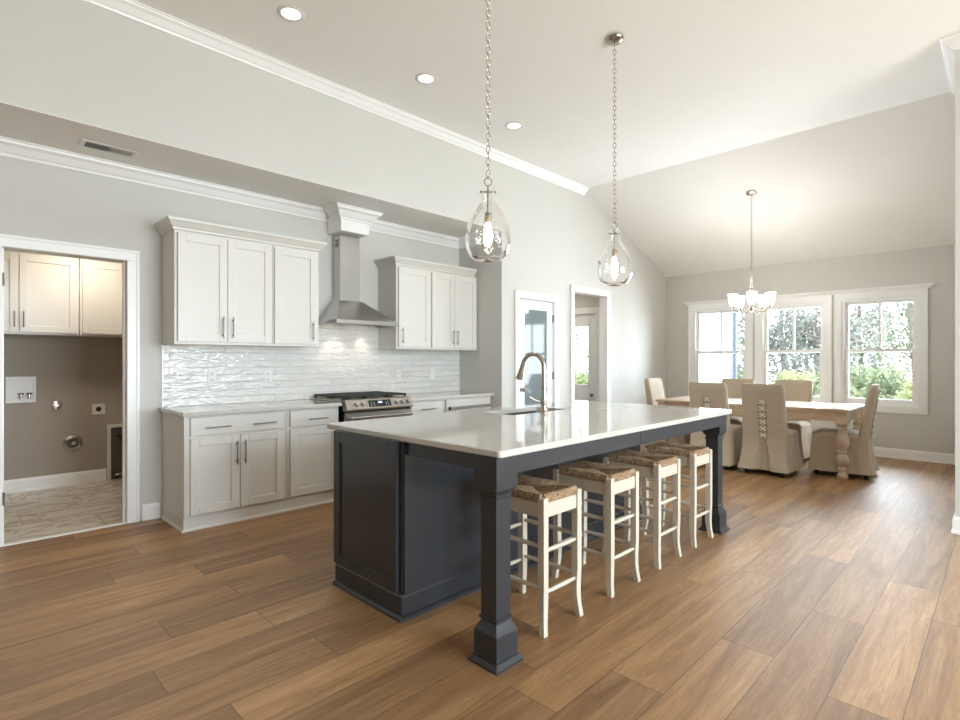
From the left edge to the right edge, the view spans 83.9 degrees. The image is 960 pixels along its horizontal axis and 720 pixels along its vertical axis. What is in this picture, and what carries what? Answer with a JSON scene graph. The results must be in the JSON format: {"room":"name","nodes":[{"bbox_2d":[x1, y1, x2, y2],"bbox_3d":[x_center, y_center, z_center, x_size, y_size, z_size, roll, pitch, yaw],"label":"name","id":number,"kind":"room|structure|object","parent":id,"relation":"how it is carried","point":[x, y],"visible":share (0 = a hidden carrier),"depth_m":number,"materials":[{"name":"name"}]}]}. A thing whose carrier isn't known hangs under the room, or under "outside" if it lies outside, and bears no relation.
{"room":"kitchen","nodes":[
{"label":"kitchen","id":0,"kind":"room"},
{"bbox_2d":[4,250,121,480],"bbox_3d":[-4.624,0.000,5.279,0.100,2.600,3.200,0,0,45],"label":"wall","id":1,"kind":"structure","parent":0,"point":[79,373],"depth_m":5.51,"materials":[{"name":"paint"}]},
{"bbox_2d":[5,376,35,403],"bbox_3d":[-4.534,0.290,5.275,0.034,0.260,0.230,0,0,45],"label":"washer outlet box","id":2,"kind":"object","parent":1,"relation":"attached to","point":[17,389],"visible":1,"depth_m":5.28,"materials":[{"name":"white plastic"}]},
{"bbox_2d":[4,250,78,336],"bbox_3d":[-4.442,-0.636,5.128,0.367,0.777,0.920,0,0,45],"label":"upper cabinet","id":3,"kind":"object","parent":1,"relation":"attached to","point":[41,292],"visible":1,"depth_m":5.14,"materials":[{"name":"paint"}]},
{"bbox_2d":[4,468,105,493],"bbox_3d":[-4.770,1.233,5.045,0.022,0.128,2.062,0,0,45],"label":"baseboard","id":4,"kind":"structure","parent":1,"relation":"attached to","point":[74,478],"depth_m":5.46,"materials":[{"name":"paint"}]},
{"bbox_2d":[51,400,61,409],"bbox_3d":[-4.331,0.458,5.468,0.050,0.096,0.096,0,0,45],"label":"stub","id":5,"kind":"object","parent":1,"relation":"attached to","point":[55,405],"visible":1,"depth_m":5.47,"materials":[{"name":"silver metal"}]},
{"bbox_2d":[63,435,82,450],"bbox_3d":[-4.240,0.860,5.568,0.040,0.163,0.164,0,0,45],"label":"air vent","id":6,"kind":"object","parent":1,"relation":"in","point":[72,442],"visible":1,"depth_m":5.57,"materials":[{"name":"silver metal"}]},
{"bbox_2d":[75,259,121,337],"bbox_3d":[-3.899,-0.636,5.677,0.367,0.777,0.615,0,0,45],"label":"upper cabinet","id":7,"kind":"object","parent":1,"relation":"attached to","point":[100,282],"visible":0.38,"depth_m":5.48,"materials":[{"name":"paint"}]},
{"bbox_2d":[92,403,104,414],"bbox_3d":[-4.096,0.522,5.735,0.008,0.115,0.115,0,0,45],"label":"dryer outlet","id":8,"kind":"object","parent":1,"relation":"attached to","point":[97,409],"visible":1,"depth_m":5.73,"materials":[{"name":"white plastic"}]},
{"bbox_2d":[107,424,121,479],"bbox_3d":[-3.937,0.996,5.866,0.051,0.600,0.260,0,0,45],"label":"wall box","id":9,"kind":"object","parent":1,"relation":"attached to","point":[114,431],"visible":0.45,"depth_m":5.83,"materials":[{"name":"white plastic"}]},
{"bbox_2d":[0,156,459,520],"bbox_3d":[-3.896,-0.117,3.250,0.130,2.835,10.440,0,0,45],"label":"wall","id":10,"kind":"structure","parent":0,"point":[40,201],"depth_m":4.65,"materials":[{"name":"paint"}]},
{"bbox_2d":[2,522,126,546],"bbox_3d":[-3.085,1.296,4.002,0.045,0.008,0.741,0,0,45],"label":"threshold","id":11,"kind":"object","parent":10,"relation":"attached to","point":[122,523],"depth_m":3.97,"materials":[{"name":"paint"}]},
{"bbox_2d":[0,234,139,546],"bbox_3d":[-3.117,0.210,4.033,0.155,2.180,0.911,0,0,45],"label":"trim","id":12,"kind":"structure","parent":10,"relation":"attached to","point":[130,259],"depth_m":4.26,"materials":[{"name":"paint"}]},
{"bbox_2d":[142,502,159,520],"bbox_3d":[-2.693,1.236,4.371,0.022,0.128,0.126,0,0,45],"label":"baseboard","id":13,"kind":"structure","parent":10,"relation":"attached to","point":[150,511],"depth_m":4.37,"materials":[{"name":"paint"}]},
{"bbox_2d":[161,345,162,406],"bbox_3d":[-2.639,0.129,4.433,0.013,0.521,0.010,0,0,45],"label":"trim","id":14,"kind":"structure","parent":10,"relation":"attached to","point":[161,345],"depth_m":4.43,"materials":[{"name":"paint"}]},
{"bbox_2d":[0,136,329,221],"bbox_3d":[-4.465,-1.482,2.526,0.100,0.105,8.310,0,0,45],"label":"trim","id":15,"kind":"structure","parent":10,"relation":"attached to","point":[12,148],"depth_m":4.32,"materials":[{"name":"paint"}]},
{"bbox_2d":[207,370,216,383],"bbox_3d":[-2.360,0.145,4.703,0.009,0.118,0.076,0,0,45],"label":"wall outlet","id":16,"kind":"object","parent":10,"relation":"attached to","point":[211,374],"visible":1,"depth_m":4.70,"materials":[{"name":"white plastic"}]},
{"bbox_2d":[162,229,271,346],"bbox_3d":[-2.227,-0.583,4.580,0.387,0.905,0.788,0,0,45],"label":"upper cabinet","id":17,"kind":"object","parent":10,"relation":"attached to","point":[217,290],"visible":1,"depth_m":4.42,"materials":[{"name":"paint"}]},
{"bbox_2d":[154,215,326,251],"bbox_3d":[-2.068,-1.079,4.741,0.386,0.084,1.356,0,0,45],"label":"crown molding","id":18,"kind":"structure","parent":17,"relation":"on","point":[168,223],"depth_m":4.50,"materials":[{"name":"paint"}]},
{"bbox_2d":[264,370,271,382],"bbox_3d":[-2.007,0.150,5.059,0.009,0.118,0.076,0,0,45],"label":"wall outlet","id":19,"kind":"object","parent":10,"relation":"attached to","point":[267,373],"visible":1,"depth_m":5.05,"materials":[{"name":"white plastic"}]},
{"bbox_2d":[259,245,318,346],"bbox_3d":[-1.790,-0.583,5.021,0.387,0.905,0.450,0,0,45],"label":"upper cabinet","id":20,"kind":"object","parent":10,"relation":"attached to","point":[295,272],"visible":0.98,"depth_m":4.91,"materials":[{"name":"paint"}]},
{"bbox_2d":[319,233,397,327],"bbox_3d":[-1.264,-0.831,5.539,0.403,0.937,0.733,0,0,45],"label":"range hood","id":21,"kind":"object","parent":10,"relation":"attached to","point":[345,307],"visible":0.95,"depth_m":5.50,"materials":[{"name":"silver metal"}]},
{"bbox_2d":[395,370,400,379],"bbox_3d":[-0.941,0.165,6.136,0.009,0.118,0.076,0,0,45],"label":"wall outlet","id":22,"kind":"object","parent":10,"relation":"attached to","point":[397,372],"visible":1,"depth_m":6.13,"materials":[{"name":"white plastic"}]},
{"bbox_2d":[378,265,429,349],"bbox_3d":[-0.830,-0.575,5.992,0.387,0.900,0.475,0,0,45],"label":"upper cabinet","id":23,"kind":"object","parent":10,"relation":"attached to","point":[403,291],"visible":1,"depth_m":5.85,"materials":[{"name":"paint"}]},
{"bbox_2d":[374,256,476,276],"bbox_3d":[-0.605,-1.069,6.220,0.386,0.084,1.230,0,0,45],"label":"crown molding","id":24,"kind":"structure","parent":23,"relation":"on","point":[392,260],"depth_m":5.95,"materials":[{"name":"paint"}]},
{"bbox_2d":[430,369,433,378],"bbox_3d":[-0.582,0.165,6.499,0.009,0.118,0.076,0,0,45],"label":"light switch","id":25,"kind":"object","parent":10,"relation":"attached to","point":[431,370],"visible":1,"depth_m":6.49,"materials":[{"name":"white plastic"}]},
{"bbox_2d":[369,220,498,248],"bbox_3d":[-0.561,-1.482,6.051,0.690,0.105,1.528,0,0,45],"label":"trim","id":26,"kind":"structure","parent":10,"relation":"attached to","point":[379,226],"depth_m":6.34,"materials":[{"name":"paint"}]},
{"bbox_2d":[430,270,476,350],"bbox_3d":[-0.399,-0.575,6.428,0.387,0.900,0.747,0,0,45],"label":"upper cabinet","id":27,"kind":"object","parent":10,"relation":"attached to","point":[453,297],"visible":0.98,"depth_m":6.28,"materials":[{"name":"paint"}]},
{"bbox_2d":[0,102,501,237],"bbox_3d":[-3.636,-1.595,2.993,0.860,0.120,10.440,0,0,45],"label":"soffit","id":28,"kind":"object","parent":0,"point":[16,122],"visible":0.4,"depth_m":4.22,"materials":[{"name":"paint"}]},
{"bbox_2d":[78,139,137,157],"bbox_3d":[-2.690,-1.531,3.865,0.150,0.007,0.340,0,0,45],"label":"air vent","id":29,"kind":"object","parent":28,"relation":"attached to","point":[84,143],"visible":1,"depth_m":3.85,"materials":[{"name":"white plastic"}]},
{"bbox_2d":[324,202,383,237],"bbox_3d":[-1.325,-1.417,5.497,0.376,0.233,0.550,0,0,45],"label":"crown molding","id":30,"kind":"structure","parent":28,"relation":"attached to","point":[346,219],"depth_m":5.40,"materials":[{"name":"paint"}]},
{"bbox_2d":[0,0,665,407],"bbox_3d":[-1.864,-0.610,4.258,0.120,3.820,14.730,0,0,45],"label":"wall","id":31,"kind":"structure","parent":0,"point":[82,61],"depth_m":4.72,"materials":[{"name":"paint"}]},
{"bbox_2d":[83,0,588,195],"bbox_3d":[-2.681,-2.375,3.286,0.085,0.089,11.900,0,0,45],"label":"trim","id":32,"kind":"structure","parent":31,"relation":"attached to","point":[134,10],"depth_m":4.50,"materials":[{"name":"paint"}]},
{"bbox_2d":[520,299,553,404],"bbox_3d":[0.732,0.266,6.791,0.117,2.052,0.712,0,0,45],"label":"door","id":33,"kind":"structure","parent":31,"relation":"in","point":[536,317],"depth_m":6.82,"materials":[{"name":"paint"}]},
{"bbox_2d":[515,290,558,405],"bbox_3d":[0.693,0.224,6.824,0.145,2.153,0.879,0,0,45],"label":"trim","id":34,"kind":"structure","parent":31,"relation":"attached to","point":[519,295],"depth_m":6.83,"materials":[{"name":"paint"}]},
{"bbox_2d":[570,285,610,401],"bbox_3d":[1.555,0.132,7.696,0.146,2.337,1.012,0,0,45],"label":"trim","id":35,"kind":"structure","parent":31,"relation":"attached to","point":[604,296],"depth_m":7.97,"materials":[{"name":"paint"}]},
{"bbox_2d":[459,241,493,407],"bbox_3d":[-0.007,-0.117,6.661,0.620,2.835,0.120,0,0,45],"label":"wall","id":36,"kind":"structure","parent":0,"point":[476,366],"depth_m":6.54,"materials":[{"name":"paint"}]},
{"bbox_2d":[0,444,959,719],"bbox_3d":[0.371,1.349,2.046,11.850,0.103,14.730,0,0,45],"label":"floor","id":37,"kind":"structure","parent":0,"point":[824,596],"depth_m":2.65,"materials":[{"name":"brown wood"}]},
{"bbox_2d":[160,410,285,532],"bbox_3d":[-2.141,0.861,4.496,0.627,0.879,0.820,0,0,45],"label":"base cabinet","id":38,"kind":"object","parent":37,"relation":"on","point":[220,469],"visible":0.97,"depth_m":4.27,"materials":[{"name":"paint"}]},
{"bbox_2d":[159,399,341,416],"bbox_3d":[-1.962,0.405,4.673,0.613,0.032,1.340,0,0,45],"label":"countertop","id":39,"kind":"structure","parent":38,"relation":"on","point":[199,410],"depth_m":4.52,"materials":[{"name":"stone"}]},
{"bbox_2d":[286,406,338,510],"bbox_3d":[-1.674,0.861,4.968,0.627,0.879,0.504,0,0,45],"label":"base cabinet","id":40,"kind":"object","parent":37,"relation":"on","point":[309,441],"visible":0.61,"depth_m":4.75,"materials":[{"name":"paint"}]},
{"bbox_2d":[311,391,412,421],"bbox_3d":[-1.175,0.818,5.404,0.688,0.964,0.798,0,0,45],"label":"gas range","id":41,"kind":"object","parent":37,"relation":"on","point":[366,405],"visible":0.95,"depth_m":5.20,"materials":[{"name":"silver metal"}]},
{"bbox_2d":[311,396,394,401],"bbox_3d":[-1.218,0.383,5.447,0.565,0.010,0.798,0,0,45],"label":"cooktop","id":42,"kind":"object","parent":41,"relation":"in","point":[325,398],"depth_m":5.21,"materials":[{"name":"black metal"}]},
{"bbox_2d":[344,408,412,421],"bbox_3d":[-0.965,0.795,5.200,0.103,0.610,0.760,0,0,45],"label":"oven","id":43,"kind":"object","parent":41,"relation":"in","point":[376,413],"depth_m":5.14,"materials":[{"name":"silver metal"}]},
{"bbox_2d":[410,399,444,415],"bbox_3d":[-0.748,0.861,5.904,0.627,0.879,0.500,0,0,45],"label":"base cabinet","id":44,"kind":"object","parent":37,"relation":"on","point":[425,406],"visible":0.2,"depth_m":5.71,"materials":[{"name":"paint"}]},
{"bbox_2d":[396,391,493,400],"bbox_3d":[-0.485,0.405,6.165,0.613,0.032,1.250,0,0,45],"label":"countertop","id":45,"kind":"structure","parent":44,"relation":"on","point":[452,394],"depth_m":6.11,"materials":[{"name":"stone"}]},
{"bbox_2d":[445,396,489,411],"bbox_3d":[-0.303,0.861,6.335,0.617,0.878,0.735,0,0,45],"label":"dishwasher","id":46,"kind":"object","parent":37,"relation":"on","point":[469,403],"visible":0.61,"depth_m":6.10,"materials":[{"name":"paint"}]},
{"bbox_2d":[332,415,729,675],"bbox_3d":[0.528,0.854,3.604,1.323,0.892,2.667,0,0,45],"label":"kitchen island","id":47,"kind":"object","parent":37,"relation":"on","point":[419,530],"visible":0.69,"depth_m":2.81,"materials":[{"name":"grey paint"}]},
{"bbox_2d":[327,400,731,457],"bbox_3d":[0.506,0.395,3.670,1.427,0.030,2.650,0,0,45],"label":"island countertop","id":48,"kind":"structure","parent":47,"relation":"on","point":[489,432],"depth_m":3.17,"materials":[{"name":"stone"}]},
{"bbox_2d":[504,411,539,414],"bbox_3d":[0.346,0.510,4.046,0.350,0.199,0.700,0,0,45],"label":"sink","id":49,"kind":"object","parent":48,"relation":"in","point":[526,412],"visible":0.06,"depth_m":4.26,"materials":[{"name":"silver metal"}]},
{"bbox_2d":[516,352,547,412],"bbox_3d":[0.360,0.159,3.928,0.290,0.442,0.120,0,0,45],"label":"faucet","id":50,"kind":"object","parent":48,"relation":"on","point":[543,402],"visible":1,"depth_m":3.86,"materials":[{"name":"silver metal"}]},
{"bbox_2d":[510,475,582,637],"bbox_3d":[0.268,0.967,2.756,0.409,0.667,0.325,0,0,45],"label":"bar stool","id":51,"kind":"object","parent":37,"relation":"on","point":[541,498],"visible":0.7,"depth_m":2.65,"materials":[{"name":"white paint"}]},
{"bbox_2d":[551,460,640,597],"bbox_3d":[0.688,0.967,3.181,0.409,0.667,0.325,0,0,45],"label":"bar stool","id":52,"kind":"object","parent":37,"relation":"on","point":[608,480],"visible":1,"depth_m":3.10,"materials":[{"name":"white paint"}]},
{"bbox_2d":[602,450,681,568],"bbox_3d":[1.082,0.967,3.579,0.409,0.667,0.325,0,0,45],"label":"bar stool","id":53,"kind":"object","parent":37,"relation":"on","point":[656,467],"visible":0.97,"depth_m":3.50,"materials":[{"name":"white paint"}]},
{"bbox_2d":[644,378,690,445],"bbox_3d":[2.767,0.782,7.715,0.646,1.034,0.559,0,0,45],"label":"dining chair","id":54,"kind":"object","parent":37,"relation":"on","point":[654,388],"visible":0.27,"depth_m":7.74,"materials":[{"name":"fabric"}]},
{"bbox_2d":[641,442,712,547],"bbox_3d":[1.460,0.967,3.960,0.409,0.667,0.325,0,0,45],"label":"bar stool","id":55,"kind":"object","parent":37,"relation":"on","point":[690,456],"visible":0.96,"depth_m":3.89,"materials":[{"name":"white paint"}]},
{"bbox_2d":[689,382,742,469],"bbox_3d":[2.942,0.782,6.641,0.559,1.034,0.646,0,0,45],"label":"dining chair","id":56,"kind":"object","parent":37,"relation":"on","point":[710,395],"visible":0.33,"depth_m":6.41,"materials":[{"name":"fabric"}]},
{"bbox_2d":[721,378,753,425],"bbox_3d":[3.581,0.782,7.628,0.559,1.034,0.646,0,0,45],"label":"dining chair","id":57,"kind":"object","parent":37,"relation":"on","point":[734,385],"visible":0.2,"depth_m":7.77,"materials":[{"name":"fabric"}]},
{"bbox_2d":[656,396,864,479],"bbox_3d":[3.524,0.915,6.867,2.210,0.770,0.960,0,0,45],"label":"dining table","id":58,"kind":"object","parent":37,"relation":"on","point":[841,413],"visible":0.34,"depth_m":6.05,"materials":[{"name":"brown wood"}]},
{"bbox_2d":[737,383,803,477],"bbox_3d":[3.386,0.782,6.230,0.559,1.034,0.646,0,0,45],"label":"dining chair","id":59,"kind":"object","parent":37,"relation":"on","point":[768,444],"visible":1,"depth_m":6.03,"materials":[{"name":"fabric"}]},
{"bbox_2d":[775,379,812,458],"bbox_3d":[4.100,0.782,7.114,0.559,1.034,0.646,0,0,45],"label":"dining chair","id":60,"kind":"object","parent":37,"relation":"on","point":[795,390],"visible":0.44,"depth_m":7.13,"materials":[{"name":"fabric"}]},
{"bbox_2d":[808,384,879,479],"bbox_3d":[4.165,0.782,6.107,0.646,1.034,0.559,0,0,41],"label":"dining chair","id":61,"kind":"object","parent":37,"relation":"on","point":[862,460],"visible":0.97,"depth_m":5.87,"materials":[{"name":"fabric"}]},
{"bbox_2d":[135,0,959,187],"bbox_3d":[0.438,-2.495,0.094,9.010,0.150,12.050,0,0,45],"label":"ceiling","id":62,"kind":"structure","parent":0,"point":[695,79],"depth_m":4.31,"materials":[{"name":"paint"}]},
{"bbox_2d":[277,5,304,21],"bbox_3d":[-1.318,-2.416,3.724,0.186,0.006,0.186,0,0,45],"label":"recessed light","id":63,"kind":"object","parent":62,"relation":"in","point":[290,13],"visible":1,"depth_m":3.72,"materials":[{"name":"white plastic"}]},
{"bbox_2d":[281,8,300,19],"bbox_3d":[-1.318,-2.418,3.724,0.125,0.002,0.125,0,0,38],"label":"diffuser","id":64,"kind":"object","parent":63,"relation":"attached to","point":[286,13],"depth_m":3.72,"materials":[{"name":"white plastic"}]},
{"bbox_2d":[415,73,436,83],"bbox_3d":[-0.464,-2.416,4.581,0.186,0.006,0.186,0,0,45],"label":"recessed light","id":65,"kind":"object","parent":62,"relation":"in","point":[423,78],"visible":1,"depth_m":4.58,"materials":[{"name":"white plastic"}]},
{"bbox_2d":[419,75,432,82],"bbox_3d":[-0.464,-2.418,4.581,0.125,0.002,0.125,0,0,0],"label":"diffuser","id":66,"kind":"object","parent":65,"relation":"attached to","point":[422,78],"depth_m":4.58,"materials":[{"name":"white plastic"}]},
{"bbox_2d":[465,0,510,261],"bbox_3d":[0.046,-1.494,3.025,0.262,1.849,0.262,0,0,45],"label":"pendant light","id":67,"kind":"object","parent":62,"relation":"hanging from","point":[487,235],"visible":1,"depth_m":3.01,"materials":[{"name":"clear glass"}]},
{"bbox_2d":[485,212,491,223],"bbox_3d":[0.046,-0.808,3.025,0.039,0.063,0.039,0,0,45],"label":"socket","id":68,"kind":"object","parent":67,"relation":"attached to","point":[488,218],"depth_m":3.01,"materials":[{"name":"gold metal"}]},
{"bbox_2d":[505,122,522,129],"bbox_3d":[0.349,-2.416,5.500,0.186,0.006,0.186,0,0,45],"label":"recessed light","id":69,"kind":"object","parent":62,"relation":"in","point":[511,125],"visible":1,"depth_m":5.49,"materials":[{"name":"white plastic"}]},
{"bbox_2d":[508,123,519,127],"bbox_3d":[0.349,-2.418,5.500,0.125,0.002,0.125,0,0,-13],"label":"diffuser","id":70,"kind":"object","parent":69,"relation":"attached to","point":[510,125],"depth_m":5.49,"materials":[{"name":"white plastic"}]},
{"bbox_2d":[597,33,632,285],"bbox_3d":[1.012,-1.494,4.015,0.262,1.849,0.262,0,0,45],"label":"pendant light","id":71,"kind":"object","parent":62,"relation":"hanging from","point":[615,39],"visible":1,"depth_m":4.00,"materials":[{"name":"clear glass"}]},
{"bbox_2d":[612,249,616,256],"bbox_3d":[1.012,-0.808,4.015,0.039,0.063,0.039,0,0,45],"label":"socket","id":72,"kind":"object","parent":71,"relation":"attached to","point":[613,250],"depth_m":4.00,"materials":[{"name":"gold metal"}]},
{"bbox_2d":[575,294,598,308],"bbox_3d":[1.347,0.000,8.811,1.720,2.600,0.120,0,0,45],"label":"wall","id":73,"kind":"structure","parent":0,"point":[581,301],"depth_m":8.41,"materials":[{"name":"paint"}]},
{"bbox_2d":[575,313,594,400],"bbox_3d":[1.522,0.274,8.575,0.780,2.032,0.124,0,0,45],"label":"door","id":74,"kind":"structure","parent":73,"relation":"in","point":[584,392],"depth_m":8.39,"materials":[{"name":"paint"}]},
{"bbox_2d":[575,307,598,401],"bbox_3d":[1.504,0.235,8.558,0.970,2.130,0.018,0,0,45],"label":"trim","id":75,"kind":"structure","parent":73,"relation":"attached to","point":[588,310],"depth_m":8.25,"materials":[{"name":"paint"}]},
{"bbox_2d":[700,312,736,382],"bbox_3d":[4.403,-0.175,10.549,0.260,3.850,3.010,0,0,45],"label":"wall","id":76,"kind":"structure","parent":0,"point":[713,367],"depth_m":10.90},
{"bbox_2d":[587,92,954,276],"bbox_3d":[3.836,-1.975,7.128,4.205,1.189,2.730,0,0,45],"label":"ceiling","id":77,"kind":"structure","parent":0,"point":[880,181],"depth_m":6.63,"materials":[{"name":"paint"}]},
{"bbox_2d":[728,190,775,313],"bbox_3d":[3.441,-1.370,6.725,0.529,1.536,0.549,0,0,45],"label":"chandelier","id":78,"kind":"object","parent":77,"relation":"hanging from","point":[768,298],"visible":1,"depth_m":6.73,"materials":[{"name":"silver metal"}]},
{"bbox_2d":[955,49,959,516],"bbox_3d":[6.614,-0.585,3.616,4.885,3.770,3.715,0,0,45],"label":"wall","id":79,"kind":"structure","parent":0,"point":[957,52],"depth_m":4.00,"materials":[{"name":"paint"}]},
{"bbox_2d":[666,244,954,453],"bbox_3d":[4.760,-0.229,7.912,4.395,3.057,0.216,0,0,45],"label":"wall","id":80,"kind":"structure","parent":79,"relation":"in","point":[934,431],"depth_m":7.24,"materials":[{"name":"paint"}]},
{"bbox_2d":[688,301,752,395],"bbox_3d":[3.943,-0.120,8.740,1.022,1.630,0.168,0,0,45],"label":"window","id":81,"kind":"structure","parent":80,"relation":"attached to","point":[695,312],"depth_m":8.84,"materials":[{"name":"paint"}]},
{"bbox_2d":[755,295,831,402],"bbox_3d":[4.689,-0.120,8.002,1.022,1.630,0.168,0,0,45],"label":"window","id":82,"kind":"structure","parent":80,"relation":"attached to","point":[762,350],"depth_m":7.89,"materials":[{"name":"paint"}]},
{"bbox_2d":[834,288,927,413],"bbox_3d":[5.436,-0.120,7.263,1.022,1.630,0.168,0,0,45],"label":"window","id":83,"kind":"structure","parent":80,"relation":"attached to","point":[918,404],"depth_m":7.17,"materials":[{"name":"paint"}]},
{"bbox_2d":[873,447,959,534],"bbox_3d":[5.141,1.236,4.953,8.860,0.128,3.587,0,0,45],"label":"baseboard","id":84,"kind":"structure","parent":80,"relation":"attached to","point":[935,457],"depth_m":6.89,"materials":[{"name":"paint"}]},
{"bbox_2d":[939,32,959,93],"bbox_3d":[5.611,-2.375,2.663,4.970,0.089,1.120,0,0,45],"label":"trim","id":85,"kind":"structure","parent":79,"relation":"attached to","point":[949,44],"depth_m":4.13,"materials":[{"name":"paint"}]},
{"label":"outside","id":86,"kind":"structure","parent":0,"visible":0},
{"bbox_3d":[7.034,1.900,7.108,100.000,0.300,100.000,0,0,45],"label":"ground","id":87,"kind":"structure","parent":86,"visible":0},
{"bbox_2d":[575,327,583,378],"bbox_3d":[3.834,-2.624,24.527,2.441,8.757,2.575,0,0,-3],"label":"tree","id":88,"kind":"object","parent":87,"relation":"on","point":[576,327],"visible":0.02,"depth_m":24.83,"materials":[{"name":"grey plant"}]},
{"bbox_2d":[575,369,587,383],"bbox_3d":[2.260,0.977,12.392,1.203,1.586,1.216,0,0,45],"label":"shrub","id":89,"kind":"object","parent":87,"relation":"on","point":[582,376],"visible":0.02,"depth_m":12.28,"materials":[{"name":"green plant"}]},
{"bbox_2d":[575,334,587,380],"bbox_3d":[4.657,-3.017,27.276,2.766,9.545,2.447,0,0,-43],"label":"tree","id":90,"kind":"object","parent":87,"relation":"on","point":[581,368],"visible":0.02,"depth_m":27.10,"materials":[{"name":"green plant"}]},
{"bbox_2d":[575,328,587,379],"bbox_3d":[3.901,-2.624,16.580,2.441,8.757,2.575,0,0,-3],"label":"tree","id":91,"kind":"object","parent":87,"relation":"on","point":[576,339],"visible":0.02,"depth_m":16.19,"materials":[{"name":"green plant"}]},
{"bbox_2d":[737,370,742,378],"bbox_3d":[5.777,0.908,12.457,1.180,1.704,1.225,0,0,45],"label":"shrub","id":92,"kind":"object","parent":87,"relation":"on","point":[738,374],"visible":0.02,"depth_m":12.22,"materials":[{"name":"green plant"}]},
{"bbox_2d":[737,313,743,374],"bbox_3d":[6.133,-3.017,14.513,2.766,9.545,2.447,0,0,-43],"label":"tree","id":93,"kind":"object","parent":87,"relation":"on","point":[741,314],"visible":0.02,"depth_m":14.24,"materials":[{"name":"green plant"}]},
{"bbox_2d":[737,313,777,371],"bbox_3d":[10.807,-2.398,21.229,2.609,8.308,2.668,0,0,45],"label":"tree","id":94,"kind":"object","parent":87,"relation":"on","point":[741,335],"visible":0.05,"depth_m":21.13,"materials":[{"name":"grey plant"}]},
{"bbox_2d":[737,310,787,383],"bbox_3d":[9.731,-2.624,18.540,2.575,8.757,2.441,0,0,-3],"label":"tree","id":95,"kind":"object","parent":87,"relation":"on","point":[741,318],"visible":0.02,"depth_m":18.79,"materials":[{"name":"grey plant"}]},
{"bbox_2d":[739,308,820,383],"bbox_3d":[9.033,-2.398,15.635,2.668,8.308,2.609,0,0,45],"label":"tree","id":96,"kind":"object","parent":87,"relation":"on","point":[774,334],"visible":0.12,"depth_m":15.62,"materials":[{"name":"grey plant"}]},
{"bbox_2d":[768,369,796,383],"bbox_3d":[6.621,0.977,11.470,1.216,1.586,1.203,0,0,45],"label":"shrub","id":97,"kind":"object","parent":87,"relation":"on","point":[789,373],"visible":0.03,"depth_m":11.48,"materials":[{"name":"green plant"}]},
{"bbox_2d":[786,371,814,379],"bbox_3d":[6.108,0.977,10.067,1.203,1.586,1.216,0,0,45],"label":"shrub","id":98,"kind":"object","parent":87,"relation":"on","point":[799,377],"visible":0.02,"depth_m":9.99,"materials":[{"name":"green plant"}]},
{"bbox_2d":[768,304,892,378],"bbox_3d":[8.145,-2.398,12.643,2.668,8.308,2.609,0,0,45],"label":"tree","id":99,"kind":"object","parent":87,"relation":"on","point":[801,340],"visible":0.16,"depth_m":12.72,"materials":[{"name":"green plant"}]},
{"bbox_2d":[808,369,860,397],"bbox_3d":[5.683,0.908,8.752,1.180,1.704,1.225,0,0,45],"label":"shrub","id":100,"kind":"object","parent":87,"relation":"on","point":[816,381],"visible":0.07,"depth_m":8.64,"materials":[{"name":"green plant"}]},
{"bbox_2d":[849,363,873,397],"bbox_3d":[7.536,0.908,10.598,1.225,1.704,1.180,0,0,45],"label":"shrub","id":101,"kind":"object","parent":87,"relation":"on","point":[857,380],"visible":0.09,"depth_m":10.49,"materials":[{"name":"green plant"}]},
{"bbox_2d":[849,303,910,381],"bbox_3d":[11.944,-2.398,16.507,2.668,8.308,2.609,0,0,45],"label":"tree","id":102,"kind":"object","parent":87,"relation":"on","point":[876,307],"visible":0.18,"depth_m":16.08,"materials":[{"name":"grey plant"}]},
{"bbox_2d":[855,302,912,384],"bbox_3d":[10.842,-3.017,13.538,2.766,9.545,2.447,0,0,-43],"label":"tree","id":103,"kind":"object","parent":87,"relation":"on","point":[908,312],"visible":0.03,"depth_m":13.48,"materials":[{"name":"green plant"}]},
{"bbox_2d":[858,364,911,398],"bbox_3d":[7.034,0.908,9.195,1.225,1.704,1.180,0,0,45],"label":"shrub","id":104,"kind":"object","parent":87,"relation":"on","point":[889,387],"visible":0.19,"depth_m":9.10,"materials":[{"name":"green plant"}]},
{"bbox_2d":[892,302,911,380],"bbox_3d":[14.671,-2.624,17.472,2.575,8.757,2.441,0,0,-3],"label":"tree","id":105,"kind":"object","parent":87,"relation":"on","point":[905,367],"visible":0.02,"depth_m":17.80,"materials":[{"name":"grey plant"}]},
{"bbox_2d":[895,379,911,399],"bbox_3d":[6.576,0.977,7.856,1.216,1.586,1.203,0,0,45],"label":"shrub","id":106,"kind":"object","parent":87,"relation":"on","point":[905,395],"visible":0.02,"depth_m":7.95,"materials":[{"name":"green plant"}]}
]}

